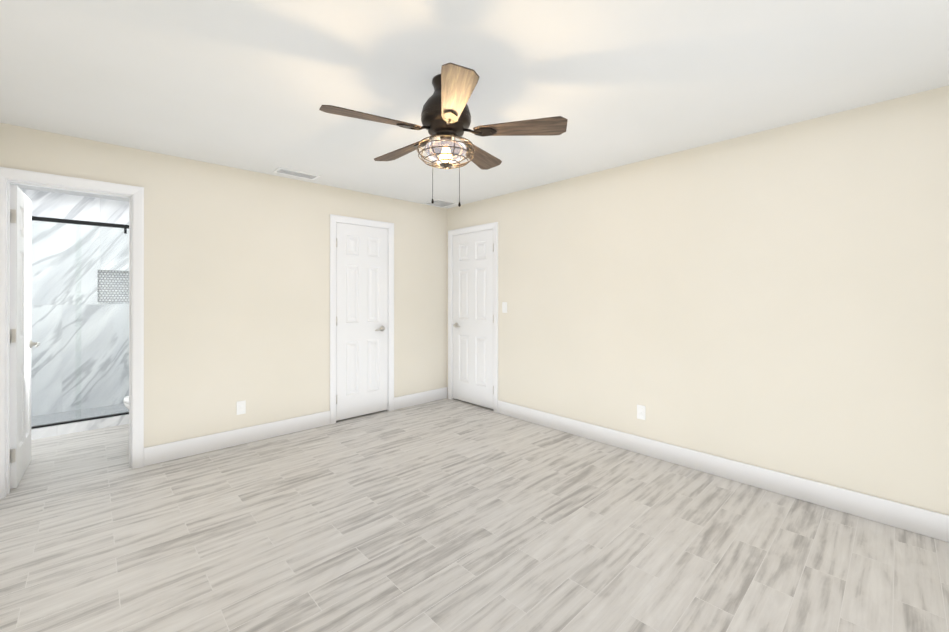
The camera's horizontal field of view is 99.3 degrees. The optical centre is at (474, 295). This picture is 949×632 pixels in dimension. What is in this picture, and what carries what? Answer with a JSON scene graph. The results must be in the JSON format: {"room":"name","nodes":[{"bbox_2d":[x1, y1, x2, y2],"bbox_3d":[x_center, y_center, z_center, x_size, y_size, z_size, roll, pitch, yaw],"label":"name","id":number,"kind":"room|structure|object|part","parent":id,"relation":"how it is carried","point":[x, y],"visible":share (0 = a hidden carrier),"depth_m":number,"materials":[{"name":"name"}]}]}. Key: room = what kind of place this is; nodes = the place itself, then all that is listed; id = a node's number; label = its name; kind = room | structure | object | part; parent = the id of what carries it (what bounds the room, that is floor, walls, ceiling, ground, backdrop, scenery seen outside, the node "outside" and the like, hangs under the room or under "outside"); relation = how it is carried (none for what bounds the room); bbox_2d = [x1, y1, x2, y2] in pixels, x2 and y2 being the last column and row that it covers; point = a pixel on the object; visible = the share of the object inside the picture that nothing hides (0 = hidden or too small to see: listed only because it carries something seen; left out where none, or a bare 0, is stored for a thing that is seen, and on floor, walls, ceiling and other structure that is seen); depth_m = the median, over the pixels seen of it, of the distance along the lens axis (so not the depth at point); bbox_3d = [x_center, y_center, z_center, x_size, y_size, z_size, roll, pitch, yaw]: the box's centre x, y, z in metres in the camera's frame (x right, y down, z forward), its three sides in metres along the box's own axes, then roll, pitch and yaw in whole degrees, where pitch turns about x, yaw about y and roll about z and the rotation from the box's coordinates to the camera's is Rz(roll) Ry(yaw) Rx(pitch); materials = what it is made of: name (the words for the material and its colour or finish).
{"room":"empty bedroom","nodes":[
{"label":"empty bedroom","id":0,"kind":"room"},
{"bbox_2d":[20,188,128,439],"bbox_3d":[-3.835,0.097,3.849,2.200,2.405,0.120,0,0,-43],"label":"wall","id":1,"kind":"structure","parent":0,"point":[48,204],"depth_m":3.82,"materials":[{"name":"white tile"}]},
{"bbox_2d":[31,216,128,428],"bbox_3d":[-3.838,0.244,3.852,2.170,1.930,0.050,0,0,-43],"label":"rails","id":2,"kind":"object","parent":1,"relation":"attached to","point":[67,221],"visible":0.48,"depth_m":3.87,"materials":[{"name":"black metal"}]},
{"bbox_2d":[31,222,128,426],"bbox_3d":[-3.838,0.253,3.852,2.160,1.877,0.024,0,0,-43],"label":"shower door","id":3,"kind":"structure","parent":2,"relation":"attached to","point":[81,324],"depth_m":3.88,"materials":[{"name":"clear glass"}]},
{"bbox_2d":[0,123,446,447],"bbox_3d":[-1.751,0.097,3.882,3.990,2.405,0.120,0,0,-43],"label":"wall","id":4,"kind":"structure","parent":0,"point":[236,285],"depth_m":3.53,"materials":[{"name":"beige paint"}]},
{"bbox_2d":[10,185,39,488],"bbox_3d":[-3.285,0.275,2.922,0.150,2.030,0.624,0,0,-42],"label":"bathroom door","id":5,"kind":"structure","parent":4,"relation":"in","point":[20,311],"depth_m":2.82,"materials":[{"name":"white wood"}]},
{"bbox_3d":[-3.272,0.270,2.907,0.150,1.692,0.586,0,0,-42],"label":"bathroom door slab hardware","id":6,"kind":"part","parent":5,"relation":"part of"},
{"bbox_2d":[0,167,143,498],"bbox_3d":[-2.834,0.239,2.852,0.758,2.119,0.152,0,0,-43],"label":"door frame","id":7,"kind":"structure","parent":4,"relation":"attached to","point":[133,194],"depth_m":2.91,"materials":[{"name":"white wood"}]},
{"bbox_2d":[144,411,329,465],"bbox_3d":[-1.986,1.229,3.565,1.455,0.140,0.014,0,0,-43],"label":"baseboard","id":8,"kind":"structure","parent":4,"relation":"attached to","point":[165,452],"depth_m":3.46,"materials":[{"name":"white wood"}]},
{"bbox_2d":[237,400,245,414],"bbox_3d":[-2.037,0.979,3.522,0.070,0.115,0.008,0,0,-43],"label":"outlet","id":9,"kind":"object","parent":4,"relation":"attached to","point":[241,407],"visible":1,"depth_m":3.52,"materials":[{"name":"white plastic"}]},
{"bbox_2d":[336,222,387,420],"bbox_3d":[-1.207,0.267,4.344,0.600,2.030,0.035,0,0,-43],"label":"closet door","id":10,"kind":"structure","parent":4,"relation":"in","point":[362,317],"depth_m":4.32,"materials":[{"name":"white wood"}]},
{"bbox_2d":[336,238,384,403],"bbox_3d":[-1.202,0.262,4.303,0.571,1.692,0.062,0,0,-40],"label":"hardware piece","id":11,"kind":"object","parent":10,"relation":"attached to","point":[382,328],"visible":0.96,"depth_m":4.38,"materials":[{"name":"silver metal"}]},
{"bbox_2d":[330,214,393,424],"bbox_3d":[-1.232,0.241,4.372,0.744,2.119,0.152,0,0,-43],"label":"door frame","id":12,"kind":"structure","parent":4,"relation":"attached to","point":[334,219],"depth_m":4.23,"materials":[{"name":"white wood"}]},
{"bbox_2d":[394,387,447,409],"bbox_3d":[-0.631,1.231,4.851,0.789,0.140,0.014,0,0,-43],"label":"baseboard","id":13,"kind":"structure","parent":4,"relation":"attached to","point":[409,400],"depth_m":4.83,"materials":[{"name":"white wood"}]},
{"bbox_2d":[0,398,948,631],"bbox_3d":[-1.132,1.323,2.676,4.750,0.050,7.240,0,0,-43],"label":"floor","id":14,"kind":"structure","parent":0,"point":[449,515],"depth_m":2.11,"materials":[{"name":"grey wood"}]},
{"bbox_2d":[31,270,128,425],"bbox_3d":[-4.162,0.505,4.193,2.170,1.590,0.830,0,0,-43],"label":"shower tile","id":15,"kind":"structure","parent":14,"relation":"on","point":[115,283],"depth_m":4.62,"materials":[{"name":"grey tile"}]},
{"bbox_2d":[123,396,128,409],"bbox_3d":[-2.708,0.909,3.691,0.770,0.780,0.420,0,0,-43],"label":"toilet","id":16,"kind":"object","parent":14,"relation":"on","point":[126,401],"visible":0.02,"depth_m":3.40,"materials":[{"name":"white ceramic"}]},
{"bbox_2d":[0,0,948,208],"bbox_3d":[-1.132,-1.132,2.679,4.750,0.050,7.240,0,0,-43],"label":"ceiling","id":17,"kind":"structure","parent":0,"point":[252,85],"depth_m":2.02,"materials":[{"name":"white paint"}]},
{"bbox_2d":[273,167,320,179],"bbox_3d":[-1.605,-1.101,3.650,0.360,0.010,0.170,0,0,-43],"label":"ceiling vent","id":18,"kind":"object","parent":17,"relation":"in","point":[291,172],"visible":0.98,"depth_m":3.63,"materials":[{"name":"white metal"}]},
{"bbox_2d":[423,199,457,207],"bbox_3d":[-0.407,-1.099,4.814,0.300,0.010,0.300,0,0,-43],"label":"ceiling vent","id":19,"kind":"object","parent":17,"relation":"in","point":[440,203],"visible":0.88,"depth_m":4.80,"materials":[{"name":"white metal"}]},
{"bbox_2d":[319,62,567,206],"bbox_3d":[-0.178,-0.783,2.109,1.187,0.650,1.142,0,0,-43],"label":"ceiling fan","id":20,"kind":"object","parent":17,"relation":"hanging from","point":[446,118],"visible":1,"depth_m":2.00,"materials":[{"name":"brown wood"}]},
{"bbox_3d":[-0.147,-0.742,2.084,0.216,0.116,0.216,0,0,-43],"label":"globe","id":21,"kind":"part","parent":20,"relation":"part of","materials":[{"name":"clear glass"}]},
{"bbox_2d":[447,85,948,514],"bbox_3d":[1.367,0.097,3.408,0.120,2.405,4.860,0,0,-43],"label":"wall","id":22,"kind":"structure","parent":0,"point":[776,299],"depth_m":2.72,"materials":[{"name":"beige paint"}]},
{"bbox_2d":[448,222,497,412],"bbox_3d":[0.013,0.241,4.832,0.152,2.119,0.854,0,0,-43],"label":"door frame","id":23,"kind":"structure","parent":22,"relation":"attached to","point":[477,228],"depth_m":4.83,"materials":[{"name":"white wood"}]},
{"bbox_2d":[453,229,493,408],"bbox_3d":[-0.015,0.268,4.806,0.035,2.030,0.710,0,0,-43],"label":"closet door","id":24,"kind":"structure","parent":22,"relation":"in","point":[473,314],"depth_m":4.77,"materials":[{"name":"white wood"}]},
{"bbox_2d":[453,243,493,393],"bbox_3d":[-0.020,0.263,4.767,0.088,1.692,0.682,0,0,-43],"label":"hardware piece","id":25,"kind":"object","parent":24,"relation":"attached to","point":[456,325],"visible":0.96,"depth_m":4.52,"materials":[{"name":"silver metal"}]},
{"bbox_2d":[502,302,506,312],"bbox_3d":[0.328,0.130,4.407,0.011,0.115,0.070,0,0,-43],"label":"light switch","id":26,"kind":"object","parent":22,"relation":"attached to","point":[504,307],"visible":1,"depth_m":4.40,"materials":[{"name":"white plastic"}]},
{"bbox_2d":[637,404,645,419],"bbox_3d":[1.368,0.959,3.312,0.008,0.115,0.070,0,0,-43],"label":"outlet","id":27,"kind":"object","parent":22,"relation":"attached to","point":[641,411],"visible":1,"depth_m":3.31,"materials":[{"name":"white plastic"}]},
{"bbox_2d":[498,400,948,541],"bbox_3d":[1.583,1.228,3.078,0.018,0.140,3.847,0,0,-43],"label":"baseboard","id":28,"kind":"structure","parent":22,"relation":"attached to","point":[929,523],"depth_m":2.70,"materials":[{"name":"white wood"}]}
]}

